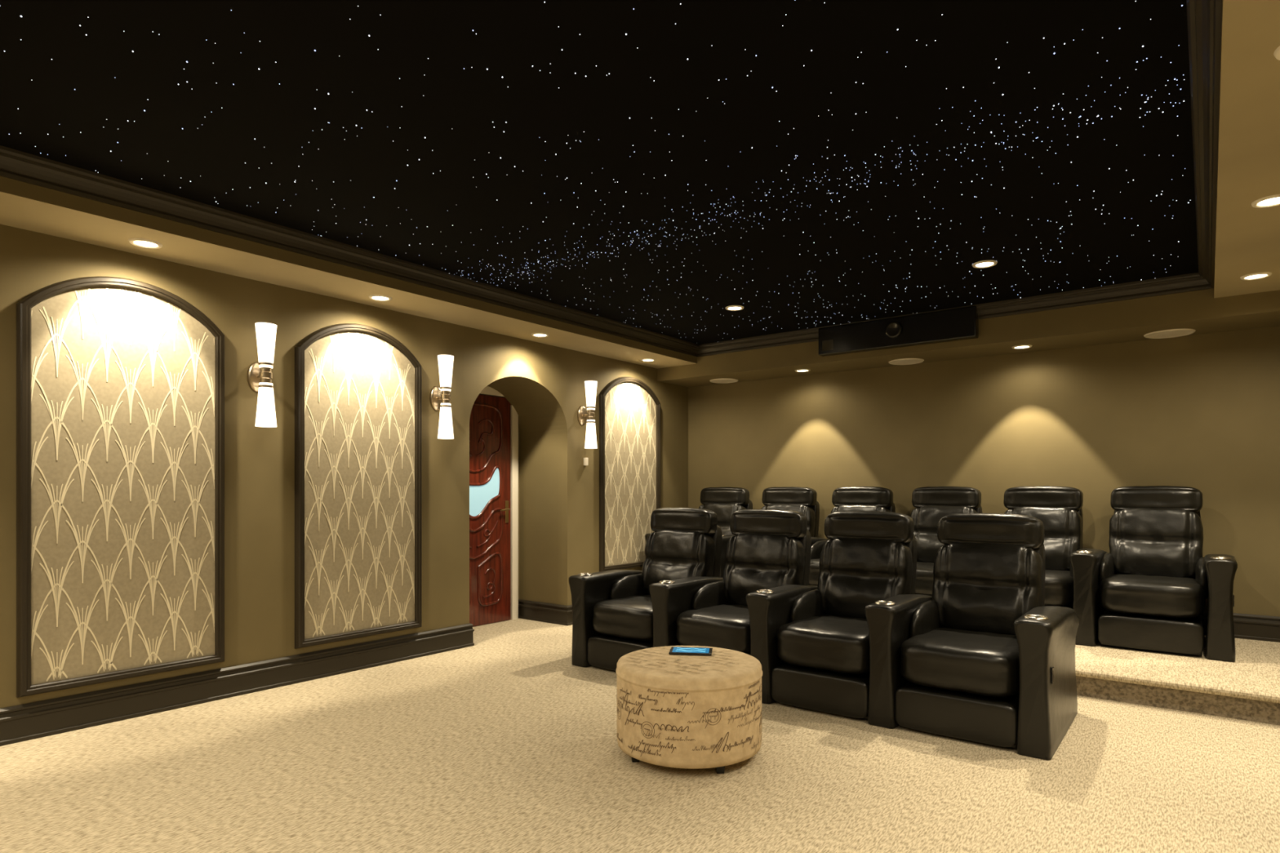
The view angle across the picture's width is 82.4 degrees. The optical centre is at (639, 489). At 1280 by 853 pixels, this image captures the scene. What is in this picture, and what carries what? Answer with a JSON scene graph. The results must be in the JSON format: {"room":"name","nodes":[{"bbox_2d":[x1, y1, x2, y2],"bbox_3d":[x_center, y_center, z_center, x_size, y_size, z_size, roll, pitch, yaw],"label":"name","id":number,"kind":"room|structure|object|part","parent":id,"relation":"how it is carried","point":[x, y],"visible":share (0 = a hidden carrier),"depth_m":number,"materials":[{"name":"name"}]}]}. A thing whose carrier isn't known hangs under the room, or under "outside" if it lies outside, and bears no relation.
{"room":"home theater","nodes":[
{"label":"home theater","id":0,"kind":"room"},
{"bbox_2d":[0,224,688,708],"bbox_3d":[-2.429,-0.200,4.698,0.620,2.800,8.840,0,0,38],"label":"wall","id":1,"kind":"structure","parent":0,"point":[558,495],"depth_m":4.55,"materials":[{"name":"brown paint"}]},
{"bbox_2d":[16,276,224,697],"bbox_3d":[-2.674,-0.059,3.843,0.042,2.098,0.929,0,0,38],"label":"fabric panel","id":2,"kind":"object","parent":1,"relation":"attached to","point":[120,381],"visible":1,"depth_m":3.79,"materials":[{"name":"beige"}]},
{"bbox_2d":[0,622,474,746],"bbox_3d":[-3.331,1.114,3.515,0.646,0.172,5.866,0,0,38],"label":"baseboard","id":3,"kind":"structure","parent":1,"relation":"attached to","point":[42,718],"depth_m":4.14,"materials":[{"name":"black wood"}]},
{"bbox_2d":[246,322,276,427],"bbox_3d":[-2.222,-0.672,4.322,0.168,0.600,0.120,0,0,38],"label":"wall sconce","id":4,"kind":"object","parent":1,"relation":"attached to","point":[260,375],"visible":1,"depth_m":4.27,"materials":[{"name":"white glass"}]},
{"bbox_3d":[-2.201,-0.845,4.306,0.116,0.255,0.116,0,0,38],"label":"lamp shade","id":5,"kind":"part","parent":4,"relation":"part of","materials":[{"name":"white glass"}]},
{"bbox_3d":[-2.201,-0.499,4.306,0.116,0.255,0.116,0,0,38],"label":"lamp shade","id":6,"kind":"part","parent":4,"relation":"part of","materials":[{"name":"white glass"}]},
{"bbox_2d":[294,323,422,648],"bbox_3d":[-1.853,-0.060,4.899,0.042,2.096,0.915,0,0,38],"label":"fabric panel","id":7,"kind":"object","parent":1,"relation":"attached to","point":[358,388],"visible":1,"depth_m":4.86,"materials":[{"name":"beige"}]},
{"bbox_2d":[429,355,453,439],"bbox_3d":[-1.434,-0.672,5.337,0.168,0.600,0.120,0,0,38],"label":"wall sconce","id":8,"kind":"object","parent":1,"relation":"attached to","point":[439,397],"visible":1,"depth_m":5.29,"materials":[{"name":"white glass"}]},
{"bbox_3d":[-1.413,-0.845,5.321,0.116,0.255,0.116,0,0,38],"label":"lamp shade","id":9,"kind":"part","parent":8,"relation":"part of","materials":[{"name":"white glass"}]},
{"bbox_3d":[-1.413,-0.499,5.321,0.116,0.255,0.116,0,0,38],"label":"lamp shade","id":10,"kind":"part","parent":8,"relation":"part of","materials":[{"name":"white glass"}]},
{"bbox_2d":[469,528,475,559],"bbox_3d":[-1.551,0.387,6.275,0.026,0.450,0.328,0,0,38],"label":"trim","id":11,"kind":"structure","parent":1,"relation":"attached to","point":[470,529],"depth_m":6.37,"materials":[{"name":"brown wood"}]},
{"bbox_2d":[474,402,502,472],"bbox_3d":[-1.353,-0.457,6.530,0.026,0.619,0.327,0,0,38],"label":"trim","id":12,"kind":"structure","parent":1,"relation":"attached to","point":[498,451],"depth_m":6.57,"materials":[{"name":"brown wood"}]},
{"bbox_2d":[474,507,502,559],"bbox_3d":[-1.353,0.387,6.529,0.026,0.450,0.328,0,0,38],"label":"trim","id":13,"kind":"structure","parent":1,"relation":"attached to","point":[494,510],"depth_m":6.55,"materials":[{"name":"brown wood"}]},
{"bbox_2d":[469,394,510,626],"bbox_3d":[-1.467,0.177,6.413,0.035,2.035,0.850,0,0,38],"label":"door","id":14,"kind":"structure","parent":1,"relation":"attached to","point":[479,615],"depth_m":6.54,"materials":[{"name":"brown wood"}]},
{"bbox_2d":[477,418,493,456],"bbox_3d":[-1.376,-0.463,6.500,0.020,0.344,0.194,0,0,38],"label":"scroll","id":15,"kind":"object","parent":14,"relation":"attached to","point":[483,420],"visible":1,"depth_m":6.48,"materials":[{"name":"brown wood"}]},
{"bbox_2d":[469,465,502,519],"bbox_3d":[-1.452,0.018,6.402,0.028,0.481,0.632,0,0,38],"label":"window frame","id":16,"kind":"structure","parent":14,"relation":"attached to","point":[495,467],"depth_m":6.53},
{"bbox_2d":[476,520,498,547],"bbox_3d":[-1.358,0.392,6.522,0.018,0.233,0.249,0,0,38],"label":"scroll","id":17,"kind":"object","parent":14,"relation":"attached to","point":[489,535],"visible":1,"depth_m":6.52,"materials":[{"name":"brown wood"}]},
{"bbox_2d":[483,567,495,597],"bbox_3d":[-1.347,0.827,6.538,0.018,0.264,0.144,0,0,38],"label":"scroll","id":18,"kind":"object","parent":14,"relation":"attached to","point":[492,583],"depth_m":6.55},
{"bbox_2d":[477,551,502,605],"bbox_3d":[-1.342,0.797,6.544,0.026,0.470,0.285,0,0,38],"label":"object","id":19,"kind":"object","parent":14,"relation":"attached to","point":[499,553],"visible":1,"depth_m":6.55,"materials":[{"name":"red wood"}]},
{"bbox_2d":[505,500,508,522],"bbox_3d":[-1.219,0.200,6.696,0.010,0.200,0.040,0,0,38],"label":"plate","id":20,"kind":"object","parent":14,"relation":"attached to","point":[506,501],"visible":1,"depth_m":6.69,"materials":[{"name":"gold metal"}]},
{"bbox_2d":[479,386,504,396],"bbox_3d":[-1.463,-0.885,6.410,0.045,0.070,0.890,0,0,38],"label":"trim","id":21,"kind":"structure","parent":1,"relation":"attached to","point":[487,390],"depth_m":6.54,"materials":[{"name":"beige paint"}]},
{"bbox_2d":[510,404,518,619],"bbox_3d":[-1.172,0.140,6.784,0.045,2.120,0.073,0,0,38],"label":"trim","id":22,"kind":"structure","parent":1,"relation":"attached to","point":[513,415],"depth_m":6.76,"materials":[{"name":"beige paint"}]},
{"bbox_2d":[583,457,588,465],"bbox_3d":[-0.493,-0.255,6.660,0.030,0.070,0.035,0,0,38],"label":"light switch","id":23,"kind":"object","parent":1,"relation":"attached to","point":[585,460],"visible":1,"depth_m":6.65,"materials":[{"name":"beige plastic"}]},
{"bbox_2d":[577,380,597,448],"bbox_3d":[-0.461,-0.672,6.588,0.168,0.600,0.120,0,0,38],"label":"wall sconce","id":24,"kind":"object","parent":1,"relation":"attached to","point":[590,385],"visible":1,"depth_m":6.54,"materials":[{"name":"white glass"}]},
{"bbox_3d":[-0.441,-0.845,6.572,0.116,0.255,0.116,0,0,38],"label":"lamp shade","id":25,"kind":"part","parent":24,"relation":"part of","materials":[{"name":"white glass"}]},
{"bbox_3d":[-0.441,-0.499,6.572,0.116,0.255,0.116,0,0,38],"label":"lamp shade","id":26,"kind":"part","parent":24,"relation":"part of","materials":[{"name":"white glass"}]},
{"bbox_2d":[599,376,660,571],"bbox_3d":[-0.081,-0.169,7.181,0.042,1.878,0.928,0,0,38],"label":"fabric panel","id":27,"kind":"object","parent":1,"relation":"attached to","point":[629,411],"visible":0.91,"depth_m":7.14,"materials":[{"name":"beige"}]},
{"bbox_2d":[469,468,499,515],"bbox_3d":[-1.451,0.017,6.401,0.001,0.465,0.610,0,0,38],"label":"glass","id":28,"kind":"object","parent":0,"point":[479,495],"depth_m":6.48,"materials":[{"name":"blue glass"}]},
{"bbox_2d":[0,0,1198,344],"bbox_3d":[-0.177,-1.465,3.024,5.230,0.100,8.960,0,0,38],"label":"ceiling","id":29,"kind":"structure","parent":0,"point":[455,108],"depth_m":2.94,"materials":[{"name":"black paint"}]},
{"bbox_2d":[128,238,162,248],"bbox_3d":[-2.504,-1.246,3.705,0.144,0.011,0.144,0,0,38],"label":"recessed light","id":30,"kind":"object","parent":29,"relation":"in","point":[141,242],"visible":1,"depth_m":3.70,"materials":[{"name":"beige"}]},
{"bbox_2d":[0,176,697,368],"bbox_3d":[-2.165,-1.358,4.132,0.490,0.215,8.270,0,0,38],"label":"ceiling soffit","id":31,"kind":"structure","parent":29,"relation":"attached to","point":[24,206],"depth_m":4.14,"materials":[{"name":"beige paint"}]},
{"bbox_2d":[640,358,655,361],"bbox_3d":[0.079,-1.246,7.030,0.144,0.011,0.144,0,0,38],"label":"recessed light","id":32,"kind":"object","parent":31,"relation":"in","point":[643,359],"visible":1,"depth_m":7.02,"materials":[{"name":"beige"}]},
{"bbox_2d":[368,294,391,301],"bbox_3d":[-1.688,-1.246,4.755,0.144,0.011,0.144,0,0,38],"label":"recessed light","id":33,"kind":"object","parent":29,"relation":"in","point":[375,297],"visible":1,"depth_m":4.74,"materials":[{"name":"beige"}]},
{"bbox_2d":[531,333,549,337],"bbox_3d":[-0.804,-1.246,5.893,0.144,0.011,0.144,0,0,38],"label":"recessed light","id":34,"kind":"object","parent":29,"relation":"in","point":[535,335],"visible":1,"depth_m":5.89,"materials":[{"name":"beige"}]},
{"bbox_2d":[0,0,1189,343],"bbox_3d":[-0.227,-1.411,2.944,3.858,0.006,7.575,0,0,38],"label":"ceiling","id":35,"kind":"structure","parent":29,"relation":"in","point":[1135,1],"depth_m":3.21,"materials":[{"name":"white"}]},
{"bbox_2d":[0,0,1222,356],"bbox_3d":[-0.227,-1.365,2.943,4.030,0.100,7.770,0,0,38],"label":"crown molding","id":36,"kind":"structure","parent":29,"relation":"attached to","point":[1204,17],"depth_m":3.92,"materials":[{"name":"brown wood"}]},
{"bbox_2d":[725,305,743,311],"bbox_3d":[0.736,-1.411,5.684,0.144,0.011,0.144,0,0,38],"label":"recessed light","id":37,"kind":"object","parent":29,"relation":"in","point":[732,308],"visible":1,"depth_m":5.68,"materials":[{"name":"beige"}]},
{"bbox_2d":[818,306,978,356],"bbox_3d":[2.074,-1.288,5.995,1.280,0.235,0.124,0,0,38],"label":"projector","id":38,"kind":"object","parent":29,"relation":"attached to","point":[961,323],"visible":1,"depth_m":5.92,"materials":[{"name":"black plastic"}]},
{"bbox_2d":[657,288,1279,386],"bbox_3d":[2.323,-1.292,6.243,4.990,0.345,0.570,0,0,38],"label":"ceiling soffit","id":39,"kind":"structure","parent":29,"relation":"attached to","point":[1128,320],"depth_m":5.48,"materials":[{"name":"beige paint"}]},
{"bbox_2d":[709,378,737,383],"bbox_3d":[0.861,-1.115,7.498,0.292,0.010,0.292,0,0,38],"label":"ceiling speaker","id":40,"kind":"object","parent":39,"relation":"in","point":[716,380],"depth_m":7.48},
{"bbox_2d":[795,368,810,372],"bbox_3d":[1.523,-1.117,6.851,0.144,0.011,0.144,0,0,38],"label":"recessed light","id":41,"kind":"object","parent":39,"relation":"in","point":[798,370],"visible":1,"depth_m":6.84,"materials":[{"name":"beige"}]},
{"bbox_2d":[888,358,924,364],"bbox_3d":[2.320,-1.115,6.378,0.292,0.010,0.292,0,0,38],"label":"ceiling speaker","id":42,"kind":"object","parent":39,"relation":"in","point":[904,361],"depth_m":6.36},
{"bbox_2d":[1011,344,1032,349],"bbox_3d":[2.984,-1.117,5.716,0.144,0.011,0.144,0,0,38],"label":"recessed light","id":43,"kind":"object","parent":39,"relation":"in","point":[1022,346],"visible":1,"depth_m":5.71,"materials":[{"name":"beige"}]},
{"bbox_2d":[1143,328,1195,338],"bbox_3d":[3.789,-1.115,5.237,0.302,0.010,0.302,0,0,38],"label":"ceiling speaker","id":44,"kind":"object","parent":39,"relation":"in","point":[1171,333],"depth_m":5.21},
{"bbox_2d":[972,260,997,268],"bbox_3d":[2.158,-1.411,4.579,0.144,0.011,0.144,0,0,38],"label":"recessed light","id":45,"kind":"object","parent":29,"relation":"in","point":[984,264],"visible":1,"depth_m":4.57,"materials":[{"name":"beige"}]},
{"bbox_2d":[1213,0,1279,297],"bbox_3d":[1.396,-1.358,1.366,0.470,0.215,8.270,0,0,38],"label":"ceiling soffit","id":46,"kind":"structure","parent":29,"relation":"attached to","point":[1247,237],"depth_m":2.68,"materials":[{"name":"beige paint"}]},
{"bbox_2d":[1240,271,1271,280],"bbox_3d":[3.597,-1.246,4.272,0.144,0.011,0.144,0,0,38],"label":"recessed light","id":47,"kind":"object","parent":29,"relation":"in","point":[1255,276],"visible":1,"depth_m":4.27,"materials":[{"name":"beige"}]},
{"bbox_2d":[1251,194,1279,208],"bbox_3d":[2.732,-1.246,3.158,0.144,0.011,0.144,0,0,38],"label":"recessed light","id":48,"kind":"object","parent":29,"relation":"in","point":[1271,201],"visible":1,"depth_m":3.17,"materials":[{"name":"beige"}]},
{"bbox_2d":[1273,45,1279,60],"bbox_3d":[1.873,-1.246,2.053,0.144,0.011,0.144,0,0,38],"label":"recessed light","id":49,"kind":"object","parent":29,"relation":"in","point":[1277,53],"visible":1,"depth_m":2.09,"materials":[{"name":"beige"}]},
{"bbox_2d":[0,617,1279,852],"bbox_3d":[-0.529,1.250,3.222,6.030,0.100,9.080,0,0,38],"label":"floor","id":50,"kind":"structure","parent":0,"point":[500,743],"depth_m":3.02,"materials":[{"name":"carpet"}]},
{"bbox_2d":[568,507,722,671],"bbox_3d":[0.074,0.666,5.141,0.728,1.069,0.935,0,0,38],"label":"recliner","id":51,"kind":"object","parent":50,"relation":"on","point":[612,614],"visible":0.62,"depth_m":5.10,"materials":[{"name":"black leather"}]},
{"bbox_3d":[-0.153,0.889,5.312,0.160,0.613,0.927,0,0,38],"label":"armrest","id":52,"kind":"part","parent":51,"relation":"part of","materials":[{"name":"black leather"}]},
{"bbox_2d":[592,594,653,640],"bbox_3d":[0.051,0.866,5.013,0.570,0.233,0.665,0,0,38],"label":"seat cushion","id":53,"kind":"object","parent":51,"relation":"on","point":[615,617],"depth_m":4.78,"materials":[{"name":"black leather"}]},
{"bbox_2d":[641,529,715,595],"bbox_3d":[0.264,0.543,5.289,0.548,0.506,0.221,0,-12,38],"label":"cushion","id":54,"kind":"object","parent":51,"relation":"on","point":[670,554],"depth_m":5.21,"materials":[{"name":"black leather"}]},
{"bbox_2d":[616,644,762,773],"bbox_3d":[0.224,0.987,3.353,0.668,0.426,0.668,0,0,38],"label":"ottoman","id":55,"kind":"object","parent":50,"relation":"on","point":[677,711],"visible":0.94,"depth_m":3.08,"materials":[{"name":"fabric"}]},
{"bbox_2d":[626,644,738,673],"bbox_3d":[0.213,0.774,3.367,0.546,0.001,0.546,0,0,38],"label":"print","id":56,"kind":"object","parent":55,"relation":"on","point":[676,645],"depth_m":3.33},
{"bbox_2d":[616,681,762,756],"bbox_3d":[0.224,0.988,3.353,0.662,0.304,0.662,0,0,38],"label":"print","id":57,"kind":"object","parent":55,"relation":"attached to","point":[653,720],"depth_m":3.06,"materials":[{"name":"brown fabric"}]},
{"bbox_2d":[668,646,712,655],"bbox_3d":[0.243,0.768,3.483,0.200,0.011,0.130,0,0,8],"label":"tablet computer","id":58,"kind":"object","parent":55,"relation":"on","point":[674,650],"visible":1,"depth_m":3.46,"materials":[{"name":"blue glass"}]},
{"bbox_2d":[648,509,811,654],"bbox_3d":[0.619,0.666,4.718,0.728,1.069,0.935,0,0,38],"label":"recliner","id":59,"kind":"object","parent":50,"relation":"on","point":[767,548],"visible":0.69,"depth_m":4.72,"materials":[{"name":"black leather"}]},
{"bbox_3d":[0.392,0.889,4.889,0.160,0.613,0.927,0,0,38],"label":"armrest","id":60,"kind":"part","parent":59,"relation":"part of","materials":[{"name":"black leather"}]},
{"bbox_2d":[675,604,750,654],"bbox_3d":[0.596,0.867,4.591,0.572,0.234,0.664,0,0,38],"label":"seat cushion","id":61,"kind":"object","parent":59,"relation":"on","point":[726,626],"depth_m":4.36,"materials":[{"name":"black leather"}]},
{"bbox_2d":[722,533,804,605],"bbox_3d":[0.811,0.543,4.865,0.549,0.507,0.222,0,-12,38],"label":"cushion","id":62,"kind":"object","parent":59,"relation":"on","point":[754,562],"depth_m":4.80,"materials":[{"name":"black leather"}]},
{"bbox_2d":[746,511,917,719],"bbox_3d":[1.163,0.665,4.295,0.728,1.070,0.935,0,0,38],"label":"recliner","id":63,"kind":"object","parent":50,"relation":"on","point":[811,643],"visible":0.77,"depth_m":4.19,"materials":[{"name":"black leather"}]},
{"bbox_3d":[0.937,0.889,4.466,0.160,0.613,0.927,0,0,38],"label":"armrest","id":64,"kind":"part","parent":63,"relation":"part of","materials":[{"name":"black leather"}]},
{"bbox_2d":[777,614,869,674],"bbox_3d":[1.141,0.867,4.165,0.570,0.233,0.666,0,0,38],"label":"seat cushion","id":65,"kind":"object","parent":63,"relation":"on","point":[809,644],"depth_m":3.95,"materials":[{"name":"black leather"}]},
{"bbox_2d":[817,537,912,618],"bbox_3d":[1.355,0.543,4.442,0.550,0.506,0.221,0,-12,38],"label":"cushion","id":66,"kind":"object","parent":63,"relation":"on","point":[855,573],"depth_m":4.37,"materials":[{"name":"black leather"}]},
{"bbox_2d":[864,513,1079,759],"bbox_3d":[1.756,0.665,3.834,0.850,1.070,0.935,0,0,38],"label":"recliner","id":67,"kind":"object","parent":50,"relation":"on","point":[982,658],"visible":1,"depth_m":3.67,"materials":[{"name":"black leather"}]},
{"bbox_3d":[1.482,0.889,4.043,0.160,0.613,0.927,0,0,38],"label":"armrest","id":68,"kind":"part","parent":67,"relation":"part of","materials":[{"name":"black leather"}]},
{"bbox_2d":[900,626,1019,697],"bbox_3d":[1.685,0.867,3.742,0.570,0.233,0.666,0,0,38],"label":"seat cushion","id":69,"kind":"object","parent":67,"relation":"on","point":[935,661],"depth_m":3.53,"materials":[{"name":"black leather"}]},
{"bbox_2d":[931,542,1044,635],"bbox_3d":[1.900,0.543,4.019,0.550,0.506,0.221,0,-12,38],"label":"cushion","id":70,"kind":"object","parent":67,"relation":"on","point":[979,587],"depth_m":3.94,"materials":[{"name":"black leather"}]},
{"bbox_3d":[2.026,0.889,3.619,0.160,0.613,0.927,0,0,38],"label":"armrest","id":71,"kind":"part","parent":67,"relation":"part of","materials":[{"name":"black leather"}]},
{"bbox_2d":[688,326,1279,616],"bbox_3d":[2.337,-0.200,6.668,5.730,2.800,0.120,0,0,38],"label":"wall","id":72,"kind":"structure","parent":0,"point":[1202,412],"depth_m":5.89,"materials":[{"name":"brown paint"}]},
{"bbox_2d":[518,599,1279,642],"bbox_3d":[1.659,1.034,5.894,5.610,0.332,1.935,0,0,38],"label":"baseboard","id":73,"kind":"structure","parent":72,"relation":"attached to","point":[1246,626],"depth_m":5.14,"materials":[{"name":"brown wood"}]},
{"bbox_2d":[1075,635,1279,725],"bbox_3d":[1.965,1.120,5.782,4.990,0.160,1.736,0,0,38],"label":"floor","id":74,"kind":"structure","parent":0,"point":[1247,688],"depth_m":4.12,"materials":[{"name":"carpet"}]},
{"bbox_2d":[644,486,752,542],"bbox_3d":[0.621,0.505,7.255,0.758,1.069,0.935,0,0,38],"label":"recliner","id":75,"kind":"object","parent":74,"relation":"on","point":[723,501],"visible":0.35,"depth_m":7.34,"materials":[{"name":"black leather"}]},
{"bbox_3d":[0.382,0.728,7.436,0.160,0.613,0.927,0,0,38],"label":"armrest","id":76,"kind":"part","parent":75,"relation":"part of","materials":[{"name":"black leather"}]},
{"bbox_2d":[698,502,746,534],"bbox_3d":[0.810,0.382,7.403,0.548,0.506,0.221,0,-12,38],"label":"cushion","id":77,"kind":"object","parent":75,"relation":"on","point":[724,511],"depth_m":7.31,"materials":[{"name":"black leather"}]},
{"bbox_2d":[719,486,819,577],"bbox_3d":[1.189,0.505,6.814,0.758,1.069,0.935,0,0,38],"label":"recliner","id":78,"kind":"object","parent":74,"relation":"on","point":[803,500],"visible":0.28,"depth_m":6.89,"materials":[{"name":"black leather"}]},
{"bbox_3d":[0.950,0.728,6.994,0.160,0.613,0.927,0,0,38],"label":"armrest","id":79,"kind":"part","parent":78,"relation":"part of","materials":[{"name":"black leather"}]},
{"bbox_2d":[761,503,815,537],"bbox_3d":[1.381,0.382,6.961,0.549,0.507,0.222,0,-12,38],"label":"cushion","id":80,"kind":"object","parent":78,"relation":"on","point":[808,510],"depth_m":6.85,"materials":[{"name":"black leather"}]},
{"bbox_2d":[808,486,895,586],"bbox_3d":[1.758,0.504,6.372,0.758,1.070,0.935,0,0,38],"label":"recliner","id":81,"kind":"object","parent":74,"relation":"on","point":[878,499],"visible":0.27,"depth_m":6.46,"materials":[{"name":"black leather"}]},
{"bbox_2d":[808,558,819,586],"bbox_3d":[1.735,0.706,6.243,0.570,0.233,0.666,0,0,38],"label":"seat cushion","id":82,"kind":"object","parent":81,"relation":"on","point":[815,562],"depth_m":6.06,"materials":[{"name":"black leather"}]},
{"bbox_3d":[1.519,0.728,6.552,0.160,0.613,0.927,0,0,38],"label":"armrest","id":83,"kind":"part","parent":81,"relation":"part of","materials":[{"name":"black leather"}]},
{"bbox_2d":[826,504,890,540],"bbox_3d":[1.949,0.382,6.519,0.550,0.506,0.221,0,-12,38],"label":"cushion","id":84,"kind":"object","parent":81,"relation":"on","point":[880,508],"depth_m":6.48,"materials":[{"name":"black leather"}]},
{"bbox_2d":[910,486,982,595],"bbox_3d":[2.326,0.505,5.930,0.758,1.069,0.935,0,0,38],"label":"recliner","id":85,"kind":"object","parent":74,"relation":"on","point":[931,504],"visible":0.41,"depth_m":6.05,"materials":[{"name":"black leather"}]},
{"bbox_2d":[915,561,933,595],"bbox_3d":[2.304,0.705,5.802,0.570,0.233,0.665,0,0,38],"label":"seat cushion","id":86,"kind":"object","parent":85,"relation":"on","point":[924,574],"depth_m":5.53,"materials":[{"name":"black leather"}]},
{"bbox_2d":[910,505,977,562],"bbox_3d":[2.516,0.382,6.078,0.548,0.506,0.221,0,-12,38],"label":"cushion","id":87,"kind":"object","parent":85,"relation":"on","point":[926,518],"depth_m":6.07,"materials":[{"name":"black leather"}]},
{"bbox_2d":[1003,485,1083,608],"bbox_3d":[2.895,0.505,5.489,0.758,1.069,0.935,0,0,38],"label":"recliner","id":88,"kind":"object","parent":74,"relation":"on","point":[1060,509],"visible":0.46,"depth_m":5.51,"materials":[{"name":"black leather"}]},
{"bbox_2d":[1004,506,1082,571],"bbox_3d":[3.085,0.382,5.636,0.548,0.506,0.221,0,-12,38],"label":"cushion","id":89,"kind":"object","parent":88,"relation":"on","point":[1063,525],"depth_m":5.50,"materials":[{"name":"black leather"}]},
{"bbox_2d":[1044,569,1073,606],"bbox_3d":[2.872,0.705,5.361,0.570,0.233,0.665,0,0,38],"label":"seat cushion","id":90,"kind":"object","parent":88,"relation":"on","point":[1059,584],"depth_m":5.01,"materials":[{"name":"black leather"}]},
{"bbox_2d":[1069,485,1237,661],"bbox_3d":[3.512,0.505,5.010,0.880,1.069,0.935,0,0,38],"label":"recliner","id":91,"kind":"object","parent":74,"relation":"on","point":[1154,581],"visible":1,"depth_m":4.86,"materials":[{"name":"black leather"}]},
{"bbox_3d":[3.225,0.728,5.227,0.160,0.613,0.927,0,0,38],"label":"armrest","id":92,"kind":"part","parent":91,"relation":"part of","materials":[{"name":"black leather"}]},
{"bbox_2d":[1099,573,1204,617],"bbox_3d":[3.441,0.706,4.920,0.572,0.234,0.664,0,0,38],"label":"seat cushion","id":93,"kind":"object","parent":91,"relation":"on","point":[1121,595],"depth_m":4.70,"materials":[{"name":"black leather"}]},
{"bbox_2d":[1108,507,1203,578],"bbox_3d":[3.656,0.382,5.194,0.549,0.507,0.222,0,-12,38],"label":"cushion","id":94,"kind":"object","parent":91,"relation":"on","point":[1153,542],"depth_m":5.12,"materials":[{"name":"black leather"}]},
{"bbox_3d":[3.793,0.728,4.786,0.160,0.613,0.927,0,0,38],"label":"armrest","id":95,"kind":"part","parent":91,"relation":"part of","materials":[{"name":"black leather"}]}
]}

